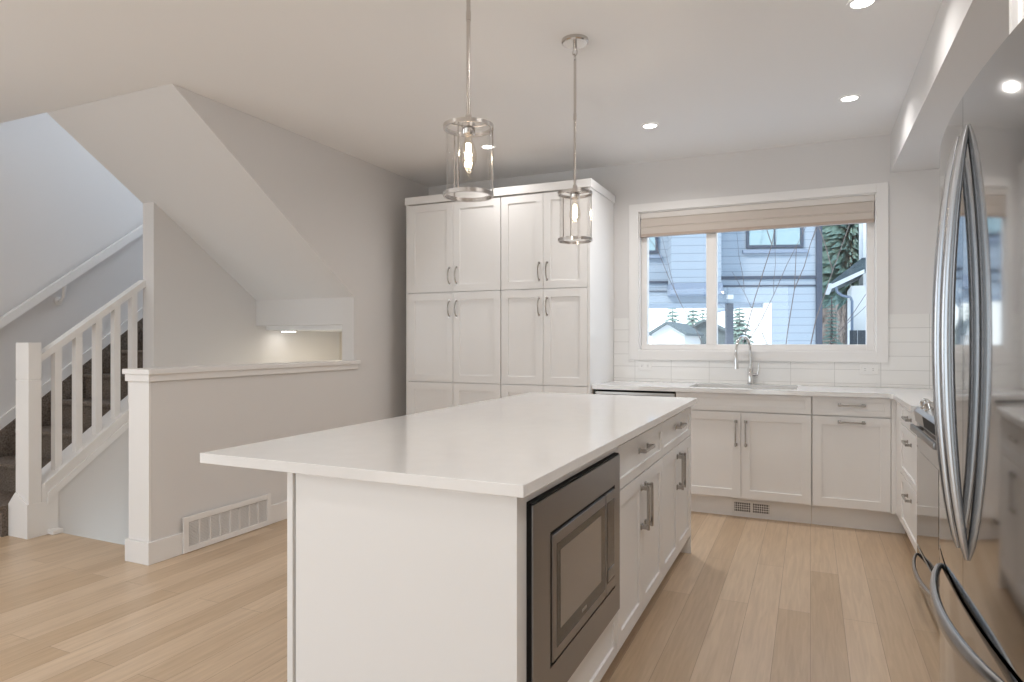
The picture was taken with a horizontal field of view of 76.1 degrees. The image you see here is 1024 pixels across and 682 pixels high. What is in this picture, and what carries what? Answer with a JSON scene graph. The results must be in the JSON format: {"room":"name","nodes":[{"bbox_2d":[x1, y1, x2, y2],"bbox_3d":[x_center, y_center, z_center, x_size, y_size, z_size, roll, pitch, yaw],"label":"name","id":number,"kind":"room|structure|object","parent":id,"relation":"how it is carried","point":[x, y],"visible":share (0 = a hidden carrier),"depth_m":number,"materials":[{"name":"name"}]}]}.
{"room":"kitchen","nodes":[
{"label":"kitchen","id":0,"kind":"room"},
{"bbox_2d":[0,112,142,416],"bbox_3d":[-4.536,-0.550,3.454,0.120,6.800,8.520,0,0,25],"label":"wall","id":1,"kind":"structure","parent":0,"point":[60,207],"depth_m":5.23,"materials":[{"name":"white paint"}]},
{"bbox_2d":[0,224,142,328],"bbox_3d":[-3.557,-0.562,5.332,0.099,1.494,1.850,0,0,25],"label":"wall handrail","id":2,"kind":"object","parent":1,"relation":"attached to","point":[62,282],"visible":0.98,"depth_m":5.23,"materials":[{"name":"white paint"}]},
{"bbox_2d":[58,428,128,544],"bbox_3d":[-2.900,1.683,4.576,0.075,2.335,0.680,0,0,25],"label":"wall","id":3,"kind":"structure","parent":0,"point":[94,504],"depth_m":4.57,"materials":[{"name":"white paint"}]},
{"bbox_2d":[47,87,341,299],"bbox_3d":[-2.213,-1.048,4.804,1.055,1.385,1.665,0,0,25],"label":"ceiling","id":4,"kind":"structure","parent":0,"point":[141,138],"depth_m":4.59,"materials":[{"name":"white paint"}]},
{"bbox_2d":[143,202,339,367],"bbox_3d":[-2.263,0.900,5.824,0.118,3.900,2.120,0,0,25],"label":"wall","id":5,"kind":"structure","parent":0,"point":[195,313],"depth_m":5.18,"materials":[{"name":"white paint"}]},
{"bbox_2d":[122,83,428,541],"bbox_3d":[-1.498,-0.020,5.013,0.226,2.940,2.962,0,0,25],"label":"wall","id":6,"kind":"structure","parent":0,"point":[346,213],"depth_m":4.58,"materials":[{"name":"white paint"}]},
{"bbox_2d":[125,501,286,565],"bbox_3d":[-1.734,1.188,4.502,0.200,0.125,1.816,0,0,25],"label":"baseboard","id":7,"kind":"structure","parent":6,"relation":"attached to","point":[136,551],"depth_m":3.71,"materials":[{"name":"white paint"}]},
{"bbox_2d":[183,493,270,553],"bbox_3d":[-1.784,1.141,4.138,0.012,0.210,0.682,0,0,25],"label":"air vent","id":8,"kind":"object","parent":6,"relation":"in","point":[200,530],"visible":1,"depth_m":4.11,"materials":[{"name":"white metal"}]},
{"bbox_2d":[256,298,341,325],"bbox_3d":[-1.790,-0.417,5.590,0.937,0.565,0.115,0,0,25],"label":"wall header","id":9,"kind":"structure","parent":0,"point":[316,311],"depth_m":5.53,"materials":[{"name":"white paint"}]},
{"bbox_2d":[266,325,341,331],"bbox_3d":[-1.555,-0.173,6.106,0.937,0.154,1.020,0,0,25],"label":"ceiling","id":10,"kind":"structure","parent":0,"point":[332,328],"depth_m":5.67,"materials":[{"name":"white paint"}]},
{"bbox_2d":[280,330,296,331],"bbox_3d":[-2.009,-0.088,5.885,0.150,0.016,0.150,0,0,25],"label":"recessed light","id":11,"kind":"object","parent":10,"relation":"in","point":[280,330],"visible":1,"depth_m":5.83,"materials":[{"name":"white plastic"}]},
{"bbox_2d":[0,511,938,681],"bbox_3d":[-1.448,1.350,2.090,6.630,0.200,8.600,0,0,25],"label":"floor","id":12,"kind":"structure","parent":0,"point":[753,599],"depth_m":3.02,"materials":[{"name":"brown wood"}]},
{"bbox_2d":[0,307,142,536],"bbox_3d":[-2.995,0.432,5.603,0.893,1.636,3.110,0,0,25],"label":"staircase","id":13,"kind":"structure","parent":12,"relation":"on","point":[7,420],"depth_m":5.11,"materials":[{"name":"carpet"}]},
{"bbox_2d":[8,280,145,538],"bbox_3d":[-2.949,0.398,4.521,0.258,1.705,0.820,0,0,25],"label":"stair railing","id":14,"kind":"object","parent":12,"relation":"on","point":[33,508],"visible":0.95,"depth_m":4.31,"materials":[{"name":"white paint"}]},
{"bbox_2d":[287,472,295,681],"bbox_3d":[-0.107,0.808,3.007,0.020,0.884,2.527,0,0,25],"label":"panel","id":15,"kind":"object","parent":12,"relation":"on","point":[291,477],"visible":0.06,"depth_m":1.86,"materials":[{"name":"white paint"}]},
{"bbox_2d":[405,188,501,414],"bbox_3d":[-0.374,0.009,5.741,0.910,2.482,0.696,0,0,25],"label":"pantry cabinet","id":16,"kind":"object","parent":12,"relation":"on","point":[453,248],"visible":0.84,"depth_m":5.45,"materials":[{"name":"white paint"}]},
{"bbox_2d":[296,447,616,681],"bbox_3d":[-0.118,0.808,2.120,0.695,0.884,0.896,0,0,25],"label":"base cabinet","id":17,"kind":"object","parent":12,"relation":"on","point":[395,582],"visible":0.51,"depth_m":1.71,"materials":[{"name":"white paint"}]},
{"bbox_2d":[200,392,697,497],"bbox_3d":[0.081,0.351,2.917,1.060,0.030,2.582,0,0,25],"label":"countertop","id":18,"kind":"structure","parent":17,"relation":"on","point":[519,445],"depth_m":2.14,"materials":[{"name":"white stone"}]},
{"bbox_2d":[526,453,619,681],"bbox_3d":[0.025,0.682,2.075,0.443,0.559,0.812,0,0,25],"label":"microwave","id":19,"kind":"object","parent":17,"relation":"in","point":[573,527],"visible":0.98,"depth_m":1.86,"materials":[{"name":"silver metal"}]},
{"bbox_2d":[500,178,614,397],"bbox_3d":[0.386,0.009,5.394,0.762,2.482,0.696,0,0,25],"label":"pantry cabinet","id":20,"kind":"object","parent":12,"relation":"on","point":[557,299],"visible":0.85,"depth_m":5.12,"materials":[{"name":"white paint"}]},
{"bbox_2d":[595,389,675,396],"bbox_3d":[1.031,0.811,5.149,0.606,0.878,0.574,0,0,25],"label":"dishwasher","id":21,"kind":"object","parent":12,"relation":"on","point":[597,391],"visible":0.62,"depth_m":4.89,"materials":[{"name":"silver metal"}]},
{"bbox_2d":[617,423,661,652],"bbox_3d":[0.251,0.808,2.886,0.731,0.883,0.800,0,0,25],"label":"base cabinet","id":22,"kind":"object","parent":12,"relation":"on","point":[640,456],"visible":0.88,"depth_m":2.70,"materials":[{"name":"white paint"}]},
{"bbox_2d":[661,407,690,579],"bbox_3d":[0.588,0.808,3.625,0.731,0.884,0.820,0,0,25],"label":"base cabinet","id":23,"kind":"object","parent":12,"relation":"on","point":[676,430],"visible":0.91,"depth_m":3.43,"materials":[{"name":"white paint"}]},
{"bbox_2d":[676,392,811,523],"bbox_3d":[1.716,0.808,4.827,0.901,0.883,0.612,0,0,25],"label":"base cabinet","id":24,"kind":"object","parent":12,"relation":"on","point":[749,447],"visible":0.81,"depth_m":4.56,"materials":[{"name":"white paint"}]},
{"bbox_2d":[732,499,771,516],"bbox_3d":[1.694,1.180,4.625,0.268,0.096,0.008,0,0,25],"label":"register","id":25,"kind":"object","parent":24,"relation":"attached to","point":[738,506],"visible":1,"depth_m":4.62,"materials":[{"name":"white paint"}]},
{"bbox_2d":[812,396,904,533],"bbox_3d":[2.377,0.808,4.525,0.550,0.883,0.612,0,0,25],"label":"base cabinet","id":26,"kind":"object","parent":12,"relation":"on","point":[854,438],"visible":0.98,"depth_m":4.30,"materials":[{"name":"white paint"}]},
{"bbox_2d":[896,401,917,552],"bbox_3d":[2.560,0.808,3.693,0.657,0.883,0.975,0,0,25],"label":"drawer stack","id":27,"kind":"object","parent":12,"relation":"on","point":[906,439],"visible":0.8,"depth_m":3.74,"materials":[{"name":"white paint"}]},
{"bbox_2d":[592,381,932,411],"bbox_3d":[1.758,0.351,4.331,2.637,0.030,1.480,0,0,25],"label":"countertop","id":28,"kind":"structure","parent":27,"relation":"on","point":[910,398],"depth_m":4.60,"materials":[{"name":"white stone"}]},
{"bbox_2d":[734,335,759,384],"bbox_3d":[1.782,0.144,5.019,0.234,0.383,0.089,0,0,-21],"label":"kitchen faucet","id":29,"kind":"object","parent":28,"relation":"on","point":[750,374],"visible":1,"depth_m":5.04,"materials":[{"name":"silver metal"}]},
{"bbox_2d":[910,398,939,627],"bbox_3d":[2.179,0.758,2.900,0.673,0.944,0.755,0,0,25],"label":"range oven","id":30,"kind":"object","parent":12,"relation":"on","point":[927,555],"visible":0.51,"depth_m":3.03,"materials":[{"name":"silver metal"}]},
{"bbox_2d":[929,18,1023,681],"bbox_3d":[1.272,0.369,1.179,0.864,1.762,0.910,0,0,25],"label":"refrigerator","id":31,"kind":"object","parent":12,"relation":"on","point":[976,587],"visible":1,"depth_m":1.21,"materials":[{"name":"silver metal"}]},
{"bbox_2d":[1009,0,1023,33],"bbox_3d":[1.379,0.022,1.133,0.682,2.455,1.006,0,0,25],"label":"tall cabinet","id":32,"kind":"object","parent":12,"relation":"on","point":[1016,7],"visible":0.06,"depth_m":1.66,"materials":[{"name":"white paint"}]},
{"bbox_2d":[0,0,941,186],"bbox_3d":[-1.482,-1.615,2.017,6.830,0.250,8.640,0,0,25],"label":"ceiling","id":33,"kind":"structure","parent":0,"point":[375,82],"depth_m":3.55,"materials":[{"name":"white paint"}]},
{"bbox_2d":[443,0,493,201],"bbox_3d":[-0.149,-0.991,2.233,0.172,0.998,0.172,0,0,25],"label":"pendant lamp","id":34,"kind":"object","parent":33,"relation":"hanging from","point":[468,126],"visible":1,"depth_m":2.23,"materials":[{"name":"silver metal"}]},
{"bbox_2d":[462,114,474,136],"bbox_3d":[-0.149,-0.736,2.233,0.046,0.071,0.046,0,0,25],"label":"socket","id":35,"kind":"object","parent":34,"relation":"attached to","point":[468,128],"depth_m":2.22,"materials":[{"name":"silver metal"}]},
{"bbox_2d":[480,144,495,148],"bbox_3d":[-0.184,-1.487,5.010,0.120,0.006,0.120,0,0,25],"label":"recessed light","id":36,"kind":"object","parent":33,"relation":"in","point":[485,146],"visible":0.92,"depth_m":5.00,"materials":[{"name":"white plastic"}]},
{"bbox_2d":[558,34,591,243],"bbox_3d":[0.312,-0.991,3.238,0.172,0.998,0.172,0,0,25],"label":"pendant lamp","id":37,"kind":"object","parent":33,"relation":"hanging from","point":[572,41],"visible":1,"depth_m":3.23,"materials":[{"name":"silver metal"}]},
{"bbox_2d":[571,185,579,199],"bbox_3d":[0.312,-0.736,3.238,0.046,0.071,0.046,0,0,25],"label":"socket","id":38,"kind":"object","parent":37,"relation":"attached to","point":[574,195],"depth_m":3.22,"materials":[{"name":"silver metal"}]},
{"bbox_2d":[641,123,658,128],"bbox_3d":[0.954,-1.487,4.522,0.120,0.006,0.120,0,0,25],"label":"recessed light","id":39,"kind":"object","parent":33,"relation":"in","point":[646,125],"visible":1,"depth_m":4.51,"materials":[{"name":"white plastic"}]},
{"bbox_2d":[839,94,860,101],"bbox_3d":[2.070,-1.487,4.010,0.120,0.006,0.120,0,0,25],"label":"recessed light","id":40,"kind":"object","parent":33,"relation":"in","point":[848,98],"visible":1,"depth_m":4.01,"materials":[{"name":"white plastic"}]},
{"bbox_2d":[847,0,876,9],"bbox_3d":[1.539,-1.487,2.875,0.120,0.006,0.120,0,0,25],"label":"recessed light","id":41,"kind":"object","parent":33,"relation":"in","point":[852,4],"visible":1,"depth_m":2.89,"materials":[{"name":"white plastic"}]},
{"bbox_2d":[340,134,938,388],"bbox_3d":[0.336,0.580,5.881,6.930,4.540,0.180,0,0,25],"label":"wall","id":42,"kind":"structure","parent":0,"point":[913,196],"depth_m":4.97,"materials":[{"name":"white paint"}]},
{"bbox_2d":[638,362,651,369],"bbox_3d":[1.105,0.207,5.438,0.114,0.070,0.008,0,0,25],"label":"wall outlet","id":43,"kind":"object","parent":42,"relation":"attached to","point":[641,365],"visible":1,"depth_m":5.44,"materials":[{"name":"white plastic"}]},
{"bbox_2d":[629,182,887,362],"bbox_3d":[1.877,-0.493,5.169,1.897,1.298,0.167,0,0,25],"label":"window","id":44,"kind":"structure","parent":42,"relation":"in","point":[875,349],"depth_m":5.10,"materials":[{"name":"white paint"}]},
{"bbox_2d":[640,195,874,237],"bbox_3d":[1.865,-0.967,5.136,1.721,0.198,0.049,0,0,25],"label":"window blind","id":45,"kind":"object","parent":44,"relation":"attached to","point":[853,209],"visible":1,"depth_m":5.08,"materials":[{"name":"white fabric"}]},
{"bbox_2d":[860,365,877,373],"bbox_3d":[2.598,0.207,4.757,0.114,0.070,0.008,0,0,25],"label":"wall outlet","id":46,"kind":"object","parent":42,"relation":"attached to","point":[864,369],"visible":1,"depth_m":4.75,"materials":[{"name":"white plastic"}]},
{"bbox_2d":[890,0,1008,172],"bbox_3d":[1.255,-1.349,0.757,0.605,0.279,8.420,0,0,25],"label":"soffit","id":47,"kind":"structure","parent":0,"point":[964,35],"depth_m":3.08,"materials":[{"name":"white paint"}]},
{"label":"outside","id":48,"kind":"structure","parent":0,"visible":0},
{"bbox_3d":[19.842,1.750,43.498,80.000,0.200,84.380,0,0,25],"label":"ground","id":49,"kind":"structure","parent":48,"visible":0},
{"bbox_2d":[665,308,681,322],"bbox_3d":[8.067,-0.080,33.033,2.647,4.045,2.653,0,0,25],"label":"conifer tree","id":50,"kind":"object","parent":49,"relation":"on","point":[672,319],"visible":0.16,"depth_m":32.98,"materials":[{"name":"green plant"}]},
{"bbox_2d":[649,321,703,343],"bbox_3d":[6.774,0.450,26.779,1.480,2.400,4.450,0,0,25],"label":"house","id":51,"kind":"structure","parent":49,"relation":"on","point":[668,332],"depth_m":25.05,"materials":[{"name":"white paint"}]},
{"bbox_2d":[686,308,700,325],"bbox_3d":[10.237,-0.411,37.102,2.679,4.428,2.533,0,0,25],"label":"conifer tree","id":52,"kind":"object","parent":49,"relation":"on","point":[692,318],"visible":0.17,"depth_m":36.96,"materials":[{"name":"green plant"}]},
{"bbox_2d":[698,309,705,321],"bbox_3d":[10.101,-0.167,34.461,1.777,3.777,1.910,0,0,-34],"label":"conifer tree","id":53,"kind":"object","parent":49,"relation":"on","point":[702,310],"visible":0.15,"depth_m":34.42,"materials":[{"name":"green plant"}]},
{"bbox_2d":[691,319,724,343],"bbox_3d":[8.781,0.340,29.490,2.140,2.620,1.450,0,0,25],"label":"house","id":54,"kind":"structure","parent":49,"relation":"on","point":[700,326],"depth_m":28.99,"materials":[{"name":"grey"}]},
{"bbox_2d":[649,227,805,343],"bbox_3d":[2.882,-1.242,9.188,2.488,5.789,0.366,0,0,16],"label":"bare sapling","id":55,"kind":"object","parent":49,"relation":"on","point":[805,227],"visible":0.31,"depth_m":8.95,"materials":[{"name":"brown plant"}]},
{"bbox_2d":[649,226,821,343],"bbox_3d":[1.875,-1.800,14.630,7.030,6.900,8.440,0,0,6],"label":"house","id":56,"kind":"structure","parent":49,"relation":"on","point":[686,254],"depth_m":10.56,"materials":[{"name":"blue"}]},
{"bbox_2d":[726,295,733,298],"bbox_3d":[3.530,-0.715,10.601,0.100,0.070,0.100,0,0,6],"label":"porch light","id":57,"kind":"object","parent":56,"relation":"attached to","point":[727,296],"depth_m":10.55,"materials":[{"name":"white paint"}]},
{"bbox_2d":[734,308,754,343],"bbox_3d":[13.122,-0.337,37.989,2.694,4.385,2.672,0,0,25],"label":"conifer tree","id":58,"kind":"object","parent":49,"relation":"on","point":[739,329],"visible":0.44,"depth_m":37.68,"materials":[{"name":"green plant"}]},
{"bbox_2d":[718,224,865,343],"bbox_3d":[3.932,-0.751,8.749,2.409,4.806,0.776,0,0,13],"label":"bare sapling","id":59,"kind":"object","parent":49,"relation":"on","point":[849,224],"visible":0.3,"depth_m":8.75,"materials":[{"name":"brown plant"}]},
{"bbox_2d":[822,296,842,343],"bbox_3d":[6.583,0.363,13.455,0.786,2.574,0.839,0,0,11],"label":"evergreen","id":60,"kind":"object","parent":49,"relation":"on","point":[832,335],"visible":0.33,"depth_m":13.46,"materials":[{"name":"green plant"}]},
{"bbox_2d":[822,224,858,343],"bbox_3d":[9.839,-2.862,19.112,3.566,9.025,3.446,0,0,25],"label":"evergreen tree","id":61,"kind":"object","parent":49,"relation":"on","point":[833,235],"visible":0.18,"depth_m":18.52,"materials":[{"name":"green plant"}]},
{"bbox_2d":[825,223,865,343],"bbox_3d":[10.587,-1.250,13.174,7.670,5.800,2.040,0,0,25],"label":"house","id":62,"kind":"structure","parent":49,"relation":"on","point":[855,294],"depth_m":13.94,"materials":[{"name":"white paint"}]},
{"bbox_2d":[850,330,865,343],"bbox_3d":[7.393,0.715,13.351,0.890,1.870,0.030,0,0,25],"label":"fence","id":63,"kind":"object","parent":49,"relation":"on","point":[853,333],"visible":0.12,"depth_m":13.46,"materials":[{"name":"grey"}]},
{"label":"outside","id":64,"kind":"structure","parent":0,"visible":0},
{"bbox_2d":[822,303,844,343],"bbox_3d":[19.686,-2.550,28.940,12.200,8.400,21.000,0,0,25],"label":"hillside","id":65,"kind":"structure","parent":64,"point":[844,303],"depth_m":23.99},
{"bbox_2d":[822,303,845,343],"bbox_3d":[12.396,-1.701,24.135,3.439,6.351,6.215,0,0,25],"label":"scrub","id":66,"kind":"object","parent":65,"relation":"on","point":[841,334],"visible":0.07,"depth_m":23.40,"materials":[{"name":"grey plant"}]},
{"bbox_3d":[1.598,-0.120,0.601,0.150,2.740,8.420,0,0,25],"label":"wall","id":67,"kind":"structure","parent":0,"visible":0},
{"bbox_2d":[614,314,932,388],"bbox_3d":[1.385,0.071,3.501,2.645,0.527,3.320,0,0,25],"label":"backsplash","id":68,"kind":"structure","parent":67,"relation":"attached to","point":[909,365],"depth_m":4.91,"materials":[{"name":"white tile"}]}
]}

